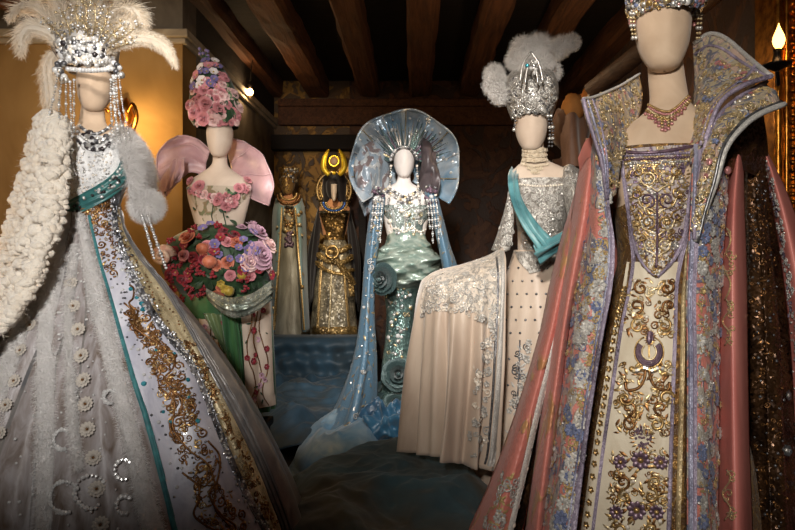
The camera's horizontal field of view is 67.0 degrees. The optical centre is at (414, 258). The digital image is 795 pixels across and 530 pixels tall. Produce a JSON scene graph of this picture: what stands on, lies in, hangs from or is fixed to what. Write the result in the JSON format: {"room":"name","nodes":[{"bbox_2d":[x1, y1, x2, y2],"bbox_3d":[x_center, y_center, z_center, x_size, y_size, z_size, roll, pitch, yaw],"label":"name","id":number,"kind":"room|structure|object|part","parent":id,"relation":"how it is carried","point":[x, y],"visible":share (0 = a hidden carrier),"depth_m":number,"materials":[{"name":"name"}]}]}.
{"room":"costume museum","nodes":[
{"label":"costume museum","id":0,"kind":"room"},
{"bbox_2d":[0,0,195,296],"bbox_3d":[-2.275,-0.430,4.125,1.450,3.060,0.250,0,0,0],"label":"wall","id":1,"kind":"structure","parent":0,"point":[160,93],"depth_m":4.00,"materials":[{"name":"paint"}]},
{"bbox_2d":[0,0,35,17],"bbox_3d":[-2.580,-1.775,3.870,0.160,0.350,0.240,0,0,0],"label":"trim","id":2,"kind":"structure","parent":1,"relation":"attached to","point":[3,4],"depth_m":3.80,"materials":[{"name":"brown wood"}]},
{"bbox_2d":[105,98,138,131],"bbox_3d":[-1.922,-0.854,3.851,0.242,0.412,0.242,0,0,-33],"label":"sconce","id":3,"kind":"object","parent":1,"relation":"attached to","point":[129,115],"visible":0.32,"depth_m":3.91,"materials":[{"name":"gold metal"}]},
{"bbox_3d":[-1.901,-0.925,3.950,0.098,0.270,0.100,0,0,0],"label":"plate","id":4,"kind":"part","parent":3,"relation":"part of","materials":[{"name":"gold metal"}]},
{"bbox_2d":[196,8,273,281],"bbox_3d":[-1.675,-0.430,5.425,0.250,3.060,2.350,0,0,0],"label":"wall","id":5,"kind":"structure","parent":0,"point":[253,129],"depth_m":5.59,"materials":[{"name":"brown paint"}]},
{"bbox_2d":[0,29,277,128],"bbox_3d":[-2.250,-1.475,5.275,1.500,0.090,2.650,0,0,0],"label":"trim","id":6,"kind":"structure","parent":5,"relation":"attached to","point":[177,36],"depth_m":4.12,"materials":[{"name":"wood"}]},
{"bbox_2d":[279,359,381,467],"bbox_3d":[-0.650,1.150,2.700,5.100,0.100,8.400,0,0,0],"label":"floor","id":7,"kind":"structure","parent":0,"point":[288,454],"depth_m":3.43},
{"bbox_2d":[0,0,303,529],"bbox_3d":[-1.239,0.003,2.189,1.743,2.150,1.160,0,0,5],"label":"mannequin","id":8,"kind":"object","parent":7,"relation":"on","point":[119,409],"visible":1,"depth_m":1.98},
{"bbox_3d":[-1.210,-0.746,2.200,0.242,0.114,0.206,0,0,0],"label":"crown","id":9,"kind":"part","parent":8,"relation":"part of","materials":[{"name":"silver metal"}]},
{"bbox_3d":[-1.140,0.370,1.905,0.852,1.076,0.448,0,0,0],"label":"tulle panel","id":10,"kind":"part","parent":8,"relation":"part of","materials":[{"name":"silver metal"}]},
{"bbox_3d":[-1.153,-0.286,2.164,0.248,0.269,0.117,0,0,0],"label":"sash","id":11,"kind":"part","parent":8,"relation":"part of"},
{"bbox_3d":[-0.821,0.398,1.976,0.704,1.166,0.220,0,0,16],"label":"embroidered panel","id":12,"kind":"part","parent":8,"relation":"part of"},
{"bbox_3d":[-0.777,0.323,2.074,0.679,1.396,0.128,0,0,11],"label":"sequin trim","id":13,"kind":"part","parent":8,"relation":"part of","materials":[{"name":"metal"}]},
{"bbox_3d":[-0.767,0.423,2.076,0.657,1.216,0.122,0,0,10],"label":"lame panel","id":14,"kind":"part","parent":8,"relation":"part of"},
{"bbox_3d":[-0.752,0.432,2.139,0.674,1.223,0.076,0,0,11],"label":"organza trim","id":15,"kind":"part","parent":8,"relation":"part of","materials":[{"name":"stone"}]},
{"bbox_2d":[151,47,276,412],"bbox_3d":[-1.026,-0.163,3.032,0.698,1.865,0.520,0,0,9],"label":"mannequin","id":16,"kind":"object","parent":7,"relation":"on","point":[220,267],"visible":0.94,"depth_m":2.99},
{"bbox_3d":[-0.958,0.490,2.917,0.191,0.402,0.030,0,0,0],"label":"skirt panel","id":17,"kind":"part","parent":16,"relation":"part of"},
{"bbox_3d":[-1.036,-0.855,3.100,0.264,0.346,0.224,0,0,0],"label":"flower crown","id":18,"kind":"part","parent":16,"relation":"part of","materials":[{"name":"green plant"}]},
{"bbox_3d":[-0.772,0.480,2.992,0.053,0.548,0.200,0,0,40],"label":"skirt panel","id":19,"kind":"part","parent":16,"relation":"part of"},
{"bbox_2d":[262,416,273,429],"bbox_3d":[-0.964,0.980,3.090,0.376,0.240,0.410,0,0,0],"label":"plinth","id":20,"kind":"object","parent":7,"relation":"on","point":[269,420],"visible":0.15,"depth_m":3.23,"materials":[{"name":"black"}]},
{"bbox_2d":[271,167,309,333],"bbox_3d":[-1.240,-0.085,5.901,0.428,1.650,0.472,0,0,0],"label":"mannequin","id":21,"kind":"object","parent":7,"relation":"on","point":[290,302],"visible":0.97,"depth_m":5.89},
{"bbox_3d":[-1.332,0.087,5.741,0.119,1.171,0.154,0,0,0],"label":"gold trim","id":22,"kind":"part","parent":21,"relation":"part of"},
{"bbox_3d":[-1.118,0.069,5.822,0.106,1.208,0.324,0,0,-10],"label":"gold trim","id":23,"kind":"part","parent":21,"relation":"part of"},
{"bbox_2d":[274,334,356,387],"bbox_3d":[-0.879,0.911,5.286,1.108,0.414,0.669,0,0,0],"label":"cloth","id":24,"kind":"object","parent":7,"relation":"on","point":[300,359],"visible":0.59,"depth_m":5.37,"materials":[{"name":"blue fabric"}]},
{"bbox_2d":[261,371,379,450],"bbox_3d":[-0.575,0.973,4.100,0.950,0.242,1.600,0,0,0],"label":"drape","id":25,"kind":"object","parent":7,"relation":"on","point":[298,407],"visible":0.39,"depth_m":3.85,"materials":[{"name":"blue fabric"}]},
{"bbox_2d":[307,149,360,333],"bbox_3d":[-0.831,-0.162,5.990,0.558,1.825,0.398,0,0,0],"label":"mannequin","id":26,"kind":"object","parent":7,"relation":"on","point":[337,284],"visible":1,"depth_m":5.91},
{"bbox_2d":[315,261,354,275],"bbox_3d":[-0.796,0.091,5.903,0.399,0.151,0.154,0,0,0],"label":"drape","id":27,"kind":"object","parent":26,"relation":"hanging from","point":[324,268],"depth_m":5.87,"materials":[{"name":"gold metal"}]},
{"bbox_2d":[316,252,353,264],"bbox_3d":[-0.798,-0.004,5.910,0.378,0.134,0.150,0,0,0],"label":"drape","id":28,"kind":"object","parent":26,"relation":"hanging from","point":[325,258],"depth_m":5.88,"materials":[{"name":"gold metal"}]},
{"bbox_2d":[318,244,351,254],"bbox_3d":[-0.796,-0.096,5.916,0.334,0.116,0.140,0,0,0],"label":"drape","id":29,"kind":"object","parent":26,"relation":"hanging from","point":[325,249],"depth_m":5.89,"materials":[{"name":"gold metal"}]},
{"bbox_2d":[332,255,355,296],"bbox_3d":[-0.689,0.161,5.895,0.260,0.419,0.080,0,0,-28],"label":"drape","id":30,"kind":"object","parent":26,"relation":"hanging from","point":[343,271],"depth_m":5.87,"materials":[{"name":"gold metal"}]},
{"bbox_2d":[289,108,459,475],"bbox_3d":[-0.140,0.095,3.521,1.040,2.077,1.041,0,0,0],"label":"mannequin","id":31,"kind":"object","parent":7,"relation":"on","point":[403,142],"visible":0.89,"depth_m":3.68},
{"bbox_2d":[376,231,441,288],"bbox_3d":[-0.059,0.016,3.800,0.549,0.374,0.496,0,0,0],"label":"drape","id":32,"kind":"object","parent":31,"relation":"hanging from","point":[406,258],"depth_m":3.62,"materials":[{"name":"fabric"}]},
{"bbox_2d":[291,439,486,529],"bbox_3d":[-0.140,0.961,2.400,0.960,0.270,1.400,0,0,0],"label":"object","id":33,"kind":"structure","parent":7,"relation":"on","point":[372,486],"depth_m":2.32,"materials":[{"name":"blue fabric"}]},
{"bbox_2d":[397,31,581,486],"bbox_3d":[0.477,-0.017,2.848,1.178,2.248,0.749,0,0,-17],"label":"mannequin","id":34,"kind":"object","parent":7,"relation":"on","point":[476,326],"visible":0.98,"depth_m":2.67},
{"bbox_3d":[0.484,-0.222,2.772,0.155,0.470,0.398,0,0,-23],"label":"sash","id":35,"kind":"part","parent":34,"relation":"part of","materials":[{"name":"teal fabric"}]},
{"bbox_2d":[551,88,590,168],"bbox_3d":[1.013,0.006,3.699,0.695,2.221,0.547,0,0,0],"label":"mannequin","id":36,"kind":"object","parent":7,"relation":"on","point":[571,130],"visible":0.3,"depth_m":3.56},
{"bbox_2d":[468,0,794,529],"bbox_3d":[0.575,0.133,1.672,1.049,1.872,0.815,0,0,-25],"label":"mannequin","id":37,"kind":"object","parent":7,"relation":"on","point":[658,393],"visible":1,"depth_m":1.48},
{"bbox_3d":[0.547,0.371,1.488,0.177,0.729,0.178,0,0,34],"label":"panel","id":38,"kind":"part","parent":37,"relation":"part of","materials":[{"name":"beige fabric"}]},
{"bbox_3d":[0.671,-0.719,1.600,0.211,0.168,0.246,0,0,0],"label":"crown","id":39,"kind":"part","parent":37,"relation":"part of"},
{"bbox_2d":[722,227,736,520],"bbox_3d":[0.742,0.259,1.416,0.032,0.676,0.220,0,0,27],"label":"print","id":40,"kind":"object","parent":37,"relation":"attached to","point":[729,234],"depth_m":1.41},
{"bbox_2d":[755,0,794,209],"bbox_3d":[1.616,-0.351,2.554,0.248,2.902,0.173,0,0,0],"label":"pilaster","id":41,"kind":"object","parent":7,"relation":"on","point":[779,124],"visible":0.34,"depth_m":2.50,"materials":[{"name":"brown wood"}]},
{"bbox_2d":[762,23,792,85],"bbox_3d":[1.442,-0.817,2.405,0.121,0.237,0.159,0,0,0],"label":"candle sconce","id":42,"kind":"object","parent":41,"relation":"attached to","point":[777,64],"visible":0.98,"depth_m":2.37,"materials":[{"name":"black metal"}]},
{"bbox_3d":[1.468,-0.727,2.428,0.019,0.057,0.125,0,0,31],"label":"arm","id":43,"kind":"part","parent":42,"relation":"part of","materials":[{"name":"black metal"}]},
{"bbox_3d":[1.443,-0.884,2.380,0.045,0.104,0.046,0,0,0],"label":"flame bulb","id":44,"kind":"part","parent":42,"relation":"part of","materials":[{"name":"white"}]},
{"bbox_2d":[274,81,564,358],"bbox_3d":[0.175,-0.430,6.750,3.450,3.060,0.300,0,0,0],"label":"wall","id":45,"kind":"structure","parent":0,"point":[472,219],"depth_m":6.60,"materials":[{"name":"brown paint"}]},
{"bbox_2d":[271,135,366,317],"bbox_3d":[-1.126,-0.270,6.525,1.198,2.140,0.150,0,0,0],"label":"trim","id":46,"kind":"structure","parent":45,"relation":"attached to","point":[279,143],"depth_m":6.45,"materials":[{"name":"brown wood"}]},
{"bbox_2d":[278,99,563,125],"bbox_3d":[0.130,-1.600,6.550,3.240,0.280,0.100,0,0,0],"label":"ceiling beam","id":47,"kind":"structure","parent":45,"relation":"attached to","point":[291,112],"depth_m":6.52,"materials":[{"name":"brown wood"}]},
{"bbox_2d":[224,0,624,80],"bbox_3d":[-0.650,-2.030,2.700,5.100,0.140,8.400,0,0,0],"label":"ceiling","id":48,"kind":"structure","parent":0,"point":[386,19],"depth_m":5.19,"materials":[{"name":"black wood"}]},
{"bbox_2d":[189,0,282,97],"bbox_3d":[-1.593,-1.874,2.550,0.301,0.212,8.100,0,0,0],"label":"ceiling beam","id":49,"kind":"structure","parent":48,"relation":"attached to","point":[218,13],"depth_m":5.06,"materials":[{"name":"brown wood"}]},
{"bbox_2d":[248,60,252,95],"bbox_3d":[-1.485,-1.716,5.400,0.056,0.490,0.056,0,0,0],"label":"pendant lamp","id":50,"kind":"object","parent":48,"relation":"hanging from","point":[250,91],"visible":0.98,"depth_m":5.39,"materials":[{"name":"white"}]},
{"bbox_3d":[-1.485,-1.503,5.400,0.056,0.064,0.056,0,0,0],"label":"bulb","id":51,"kind":"part","parent":50,"relation":"part of","materials":[{"name":"white glass"}]},
{"bbox_2d":[246,0,328,97],"bbox_3d":[-1.062,-1.874,2.550,0.274,0.212,8.100,0,0,0],"label":"ceiling beam","id":52,"kind":"structure","parent":48,"relation":"attached to","point":[279,19],"depth_m":4.99,"materials":[{"name":"brown wood"}]},
{"bbox_2d":[329,0,379,97],"bbox_3d":[-0.498,-1.874,2.550,0.243,0.211,8.100,0,0,0],"label":"ceiling beam","id":53,"kind":"structure","parent":48,"relation":"attached to","point":[352,26],"depth_m":4.98,"materials":[{"name":"brown wood"}]},
{"bbox_2d":[406,0,440,97],"bbox_3d":[0.054,-1.874,2.550,0.264,0.212,8.100,0,0,0],"label":"ceiling beam","id":54,"kind":"structure","parent":48,"relation":"attached to","point":[422,16],"depth_m":4.94,"materials":[{"name":"brown wood"}]},
{"bbox_2d":[458,0,515,96],"bbox_3d":[0.596,-1.874,2.550,0.244,0.212,8.100,0,0,0],"label":"ceiling beam","id":55,"kind":"structure","parent":48,"relation":"attached to","point":[490,21],"depth_m":4.96,"materials":[{"name":"brown wood"}]},
{"bbox_2d":[535,0,595,39],"bbox_3d":[1.149,-1.874,2.550,0.244,0.212,8.100,0,0,0],"label":"ceiling beam","id":56,"kind":"structure","parent":48,"relation":"attached to","point":[561,17],"depth_m":4.48,"materials":[{"name":"brown wood"}]},
{"bbox_2d":[561,2,634,96],"bbox_3d":[1.711,-1.874,2.550,0.243,0.211,8.100,0,0,0],"label":"ceiling beam","id":57,"kind":"structure","parent":48,"relation":"attached to","point":[616,33],"depth_m":5.30,"materials":[{"name":"brown wood"}]},
{"bbox_2d":[577,0,754,137],"bbox_3d":[1.825,-0.430,2.550,0.150,3.060,8.100,0,0,0],"label":"wall","id":58,"kind":"structure","parent":0,"point":[735,19],"depth_m":3.44,"materials":[{"name":"brown wood"}]},
{"bbox_2d":[584,0,721,95],"bbox_3d":[1.356,-1.209,2.875,0.100,0.671,1.204,0,0,-43],"label":"ceiling beam","id":59,"kind":"structure","parent":58,"relation":"attached to","point":[631,58],"depth_m":3.15,"materials":[{"name":"brown wood"}]}
]}

